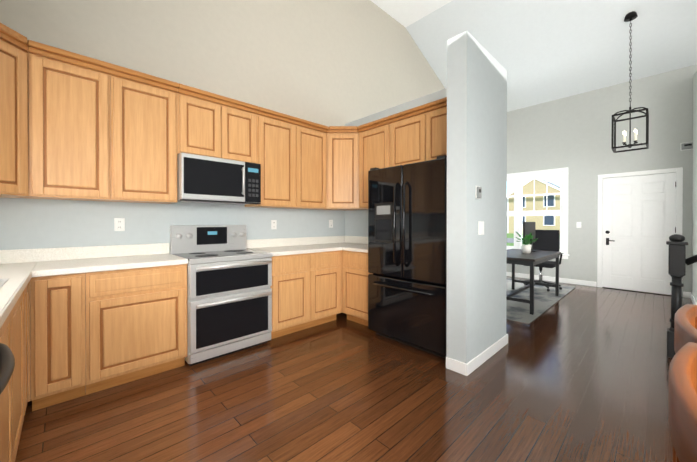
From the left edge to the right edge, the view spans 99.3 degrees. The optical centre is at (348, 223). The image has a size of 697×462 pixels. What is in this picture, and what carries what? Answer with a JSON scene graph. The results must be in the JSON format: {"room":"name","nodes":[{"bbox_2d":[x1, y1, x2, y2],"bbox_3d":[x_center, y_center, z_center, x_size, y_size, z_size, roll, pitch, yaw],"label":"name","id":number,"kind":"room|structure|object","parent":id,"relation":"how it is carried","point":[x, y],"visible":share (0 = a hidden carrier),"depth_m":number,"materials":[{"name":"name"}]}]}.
{"room":"kitchen","nodes":[
{"label":"kitchen","id":0,"kind":"room"},
{"bbox_2d":[0,0,444,253],"bbox_3d":[-1.141,-1.250,3.571,11.480,4.900,0.120,0,0,-44],"label":"wall","id":1,"kind":"structure","parent":0,"point":[328,63],"depth_m":3.32,"materials":[{"name":"paint"}]},
{"bbox_2d":[0,23,31,198],"bbox_3d":[-2.429,-0.722,1.834,0.608,1.062,0.608,0,0,-44],"label":"upper cabinet","id":2,"kind":"object","parent":1,"relation":"attached to","point":[14,138],"visible":0.96,"depth_m":1.95,"materials":[{"name":"brown wood"}]},
{"bbox_2d":[28,40,178,203],"bbox_3d":[-1.965,-0.726,2.453,0.916,1.062,0.355,0,0,-44],"label":"upper cabinet","id":3,"kind":"object","parent":1,"relation":"attached to","point":[99,130],"visible":1,"depth_m":2.29,"materials":[{"name":"brown wood"}]},
{"bbox_2d":[114,218,124,230],"bbox_3d":[-2.035,0.004,2.631,0.075,0.115,0.008,0,0,-44],"label":"electrical outlet","id":4,"kind":"object","parent":1,"relation":"attached to","point":[119,224],"visible":1,"depth_m":2.63,"materials":[{"name":"white plastic"}]},
{"bbox_2d":[177,83,258,163],"bbox_3d":[-1.358,-0.951,3.032,0.764,0.617,0.355,0,0,-44],"label":"upper cabinet","id":5,"kind":"object","parent":1,"relation":"attached to","point":[209,124],"visible":0.94,"depth_m":2.89,"materials":[{"name":"brown wood"}]},
{"bbox_2d":[177,153,260,204],"bbox_3d":[-1.321,-0.423,2.996,0.752,0.425,0.460,0,0,-44],"label":"microwave","id":6,"kind":"object","parent":5,"relation":"attached to","point":[203,179],"visible":1,"depth_m":2.82,"materials":[{"name":"silver metal"}]},
{"bbox_2d":[271,220,276,228],"bbox_3d":[-0.929,0.009,3.688,0.075,0.115,0.008,0,0,-44],"label":"electrical outlet","id":7,"kind":"object","parent":1,"relation":"attached to","point":[273,224],"visible":1,"depth_m":3.69,"materials":[{"name":"white plastic"}]},
{"bbox_2d":[245,107,327,208],"bbox_3d":[-0.730,-0.732,3.634,0.972,1.062,0.355,0,0,-44],"label":"upper cabinet","id":8,"kind":"object","parent":1,"relation":"attached to","point":[291,155],"visible":0.92,"depth_m":3.48,"materials":[{"name":"brown wood"}]},
{"bbox_2d":[329,220,332,227],"bbox_3d":[-0.257,-0.004,4.331,0.075,0.115,0.008,0,0,-44],"label":"electrical outlet","id":9,"kind":"object","parent":1,"relation":"attached to","point":[330,223],"visible":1,"depth_m":4.33,"materials":[{"name":"white plastic"}]},
{"bbox_2d":[316,126,367,210],"bbox_3d":[-0.068,-0.734,4.091,0.608,1.062,0.608,0,0,-44],"label":"upper cabinet","id":10,"kind":"object","parent":1,"relation":"attached to","point":[342,167],"visible":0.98,"depth_m":3.86,"materials":[{"name":"brown wood"}]},
{"bbox_2d":[15,276,692,461],"bbox_3d":[1.135,1.242,1.201,11.480,0.060,6.710,0,0,-44],"label":"floor","id":11,"kind":"structure","parent":0,"point":[579,373],"depth_m":1.99,"materials":[{"name":"brown wood"}]},
{"bbox_2d":[0,343,14,393],"bbox_3d":[-1.103,0.779,0.537,0.662,0.872,0.600,0,0,-44],"label":"chair","id":12,"kind":"object","parent":11,"relation":"on","point":[7,362],"visible":1,"depth_m":0.77,"materials":[{"name":"grey plastic"}]},
{"bbox_2d":[0,284,27,451],"bbox_3d":[-2.121,0.773,1.528,0.620,0.876,0.281,0,0,-44],"label":"base cabinet","id":13,"kind":"object","parent":11,"relation":"on","point":[14,339],"depth_m":1.41,"materials":[{"name":"brown wood"}]},
{"bbox_2d":[0,248,43,327],"bbox_3d":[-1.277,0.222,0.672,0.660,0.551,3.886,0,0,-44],"label":"countertop","id":14,"kind":"structure","parent":13,"relation":"on","point":[20,269],"depth_m":1.78,"materials":[{"name":"white stone"}]},
{"bbox_2d":[28,271,103,410],"bbox_3d":[-2.070,0.769,2.177,0.332,0.876,0.620,0,0,-44],"label":"base cabinet","id":15,"kind":"object","parent":11,"relation":"on","point":[91,332],"depth_m":1.95,"materials":[{"name":"brown wood"}]},
{"bbox_2d":[40,243,187,276],"bbox_3d":[-1.849,0.259,2.372,0.862,0.140,0.637,0,0,-44],"label":"countertop","id":16,"kind":"structure","parent":15,"relation":"on","point":[65,260],"depth_m":2.37,"materials":[{"name":"white stone"}]},
{"bbox_2d":[104,264,187,389],"bbox_3d":[-1.800,0.768,2.436,0.709,0.876,0.620,0,0,-44],"label":"base cabinet","id":17,"kind":"object","parent":11,"relation":"on","point":[145,309],"depth_m":2.25,"materials":[{"name":"brown wood"}]},
{"bbox_2d":[170,225,272,365],"bbox_3d":[-1.235,0.608,2.912,0.760,1.190,0.705,0,0,-44],"label":"range","id":18,"kind":"object","parent":11,"relation":"on","point":[229,293],"visible":0.96,"depth_m":2.73,"materials":[{"name":"silver metal"}]},
{"bbox_2d":[270,252,317,338],"bbox_3d":[-0.791,0.763,3.400,0.547,0.876,0.620,0,0,-44],"label":"base cabinet","id":19,"kind":"object","parent":11,"relation":"on","point":[306,290],"depth_m":3.19,"materials":[{"name":"brown wood"}]},
{"bbox_2d":[247,236,367,255],"bbox_3d":[-0.240,0.253,3.569,1.582,0.140,1.131,0,0,-44],"label":"countertop","id":20,"kind":"structure","parent":19,"relation":"on","point":[286,246],"depth_m":3.71,"materials":[{"name":"white stone"}]},
{"bbox_2d":[318,250,341,324],"bbox_3d":[-0.500,0.762,3.678,0.554,0.876,0.620,0,0,-44],"label":"base cabinet","id":21,"kind":"object","parent":11,"relation":"on","point":[330,262],"depth_m":3.53,"materials":[{"name":"brown wood"}]},
{"bbox_2d":[342,250,372,325],"bbox_3d":[0.316,0.761,3.687,0.620,0.875,0.530,0,0,-44],"label":"base cabinet","id":22,"kind":"object","parent":11,"relation":"on","point":[355,273],"visible":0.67,"depth_m":3.50,"materials":[{"name":"brown wood"}]},
{"bbox_2d":[368,155,446,358],"bbox_3d":[0.750,0.302,3.085,0.768,1.800,0.910,0,0,-44],"label":"fridge","id":23,"kind":"object","parent":11,"relation":"on","point":[407,252],"visible":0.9,"depth_m":2.80,"materials":[{"name":"black metal"}]},
{"bbox_2d":[506,278,575,323],"bbox_3d":[2.487,1.184,5.294,2.910,0.011,2.080,0,0,-44],"label":"rug","id":24,"kind":"object","parent":11,"relation":"on","point":[544,301],"visible":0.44,"depth_m":4.52,"materials":[{"name":"grey fabric"}]},
{"bbox_2d":[506,249,560,314],"bbox_3d":[2.691,0.818,4.615,1.490,0.727,0.740,0,0,-44],"label":"desk","id":25,"kind":"object","parent":24,"relation":"on","point":[519,257],"visible":0.77,"depth_m":4.29,"materials":[{"name":"black wood"}]},
{"bbox_2d":[515,232,537,252],"bbox_3d":[2.807,0.284,4.651,0.361,0.337,0.387,0,0,-44],"label":"plant","id":26,"kind":"object","parent":25,"relation":"on","point":[526,247],"visible":1,"depth_m":4.61,"materials":[{"name":"green plant"}]},
{"bbox_2d":[523,222,539,251],"bbox_3d":[3.056,0.207,4.947,0.600,0.489,0.180,0,0,-44],"label":"monitor","id":27,"kind":"object","parent":25,"relation":"on","point":[528,228],"visible":0.75,"depth_m":4.92,"materials":[{"name":"black plastic"}]},
{"bbox_2d":[523,230,562,291],"bbox_3d":[3.563,0.644,5.473,0.603,1.068,0.627,0,0,-44],"label":"office chair","id":28,"kind":"object","parent":24,"relation":"on","point":[547,240],"visible":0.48,"depth_m":5.54,"materials":[{"name":"black metal"}]},
{"bbox_2d":[666,234,696,358],"bbox_3d":[4.068,0.026,2.227,1.135,2.362,2.300,0,0,-44],"label":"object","id":29,"kind":"structure","parent":11,"relation":"on","point":[677,260],"depth_m":2.64,"materials":[{"name":"black wood"}]},
{"bbox_2d":[668,342,696,461],"bbox_3d":[0.784,0.749,0.394,0.483,0.935,0.489,0,0,-44],"label":"dining chair","id":30,"kind":"object","parent":11,"relation":"on","point":[682,416],"visible":1,"depth_m":0.50,"materials":[{"name":"brown leather"}]},
{"bbox_2d":[674,304,696,353],"bbox_3d":[1.159,0.747,0.725,0.483,0.935,0.489,0,0,-44],"label":"dining chair","id":31,"kind":"object","parent":11,"relation":"on","point":[685,324],"visible":0.4,"depth_m":0.86,"materials":[{"name":"brown leather"}]},
{"bbox_2d":[370,0,452,27],"bbox_3d":[0.149,-3.723,0.232,8.750,0.080,6.710,0,0,-44],"label":"ceiling","id":32,"kind":"structure","parent":0,"point":[405,13],"depth_m":5.09,"materials":[{"name":"paint"}]},
{"bbox_2d":[345,69,506,334],"bbox_3d":[0.767,-0.171,3.751,0.120,2.740,2.257,0,0,-44],"label":"wall","id":33,"kind":"structure","parent":0,"point":[356,221],"depth_m":3.87,"materials":[{"name":"paint"}]},
{"bbox_2d":[357,116,389,208],"bbox_3d":[0.409,-0.733,3.774,0.355,1.062,0.508,0,0,-44],"label":"upper cabinet","id":34,"kind":"object","parent":33,"relation":"attached to","point":[374,144],"visible":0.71,"depth_m":3.69,"materials":[{"name":"brown wood"}]},
{"bbox_2d":[388,97,446,166],"bbox_3d":[0.919,-0.940,3.239,0.355,0.642,0.964,0,0,-44],"label":"upper cabinet","id":35,"kind":"object","parent":33,"relation":"attached to","point":[418,134],"visible":0.54,"depth_m":3.20,"materials":[{"name":"brown wood"}]},
{"bbox_2d":[445,31,504,363],"bbox_3d":[1.152,-0.166,2.675,0.750,2.740,0.170,0,0,-44],"label":"wall","id":36,"kind":"structure","parent":0,"point":[474,92],"depth_m":2.47,"materials":[{"name":"paint"}]},
{"bbox_2d":[475,186,481,198],"bbox_3d":[1.093,-0.265,2.483,0.085,0.110,0.022,0,0,-44],"label":"thermostat","id":37,"kind":"object","parent":36,"relation":"attached to","point":[478,192],"visible":1,"depth_m":2.46,"materials":[{"name":"white plastic"}]},
{"bbox_2d":[478,221,483,234],"bbox_3d":[1.139,0.035,2.538,0.115,0.115,0.009,0,0,-44],"label":"light switch","id":38,"kind":"object","parent":36,"relation":"attached to","point":[480,227],"visible":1,"depth_m":2.53,"materials":[{"name":"white plastic"}]},
{"bbox_2d":[463,334,507,375],"bbox_3d":[1.258,1.157,2.658,0.900,0.095,0.016,0,0,-44],"label":"baseboard","id":39,"kind":"structure","parent":36,"relation":"attached to","point":[469,367],"depth_m":2.57,"materials":[{"name":"white wood"}]},
{"bbox_2d":[406,0,696,111],"bbox_3d":[4.299,-3.132,4.201,2.730,1.304,6.710,0,0,-44],"label":"ceiling","id":40,"kind":"structure","parent":0,"point":[541,51],"depth_m":4.99,"materials":[{"name":"paint"}]},
{"bbox_2d":[611,11,648,152],"bbox_3d":[4.168,-2.108,4.379,0.382,1.988,0.382,0,0,-44],"label":"pendant lantern","id":41,"kind":"object","parent":40,"relation":"hanging from","point":[631,16],"visible":1,"depth_m":4.37,"materials":[{"name":"metal"}]},
{"bbox_2d":[506,65,696,296],"bbox_3d":[5.243,-0.673,5.114,0.120,3.730,6.467,0,0,-44],"label":"wall","id":42,"kind":"structure","parent":0,"point":[572,133],"depth_m":5.62,"materials":[{"name":"paint"}]},
{"bbox_2d":[507,167,568,258],"bbox_3d":[3.771,-0.219,6.617,0.170,1.835,1.910,0,0,-44],"label":"window","id":43,"kind":"structure","parent":42,"relation":"in","point":[517,213],"depth_m":6.27,"materials":[{"name":"white wood"}]},
{"bbox_2d":[506,272,596,286],"bbox_3d":[3.835,1.137,6.500,0.013,0.095,2.481,0,0,-44],"label":"baseboard","id":44,"kind":"structure","parent":42,"relation":"attached to","point":[546,278],"depth_m":6.00,"materials":[{"name":"white wood"}]},
{"bbox_2d":[597,167,682,295],"bbox_3d":[5.083,0.133,5.221,0.164,2.115,1.065,0,0,-44],"label":"front door","id":45,"kind":"structure","parent":42,"relation":"in","point":[639,220],"depth_m":5.20,"materials":[{"name":"metal"}]},
{"bbox_2d":[681,142,692,150],"bbox_3d":[5.469,-1.257,4.769,0.022,0.120,0.160,0,0,-44],"label":"door chime","id":46,"kind":"object","parent":42,"relation":"attached to","point":[687,146],"visible":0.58,"depth_m":4.77,"materials":[{"name":"white plastic"}]},
{"bbox_2d":[692,71,696,302],"bbox_3d":[4.971,-0.589,4.145,1.607,3.570,0.120,0,0,-44],"label":"wall","id":47,"kind":"structure","parent":0,"point":[694,240],"depth_m":4.44,"materials":[{"name":"paint"}]},
{"bbox_2d":[688,292,696,304],"bbox_3d":[4.920,1.149,4.210,1.609,0.095,0.030,0,0,-44],"label":"baseboard","id":48,"kind":"structure","parent":47,"relation":"attached to","point":[690,295],"depth_m":4.50,"materials":[{"name":"white wood"}]},
{"label":"outside","id":49,"kind":"structure","parent":0,"visible":0},
{"bbox_2d":[507,233,529,245],"bbox_3d":[28.369,1.344,41.009,82.140,0.120,100.000,0,0,-44],"label":"ground","id":50,"kind":"structure","parent":49,"point":[510,239],"depth_m":26.07,"materials":[{"name":"green plant"}]},
{"bbox_2d":[507,178,559,233],"bbox_3d":[27.854,-2.486,42.295,9.820,7.568,7.440,0,0,-44],"label":"house","id":51,"kind":"structure","parent":50,"relation":"on","point":[548,222],"depth_m":38.88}
]}

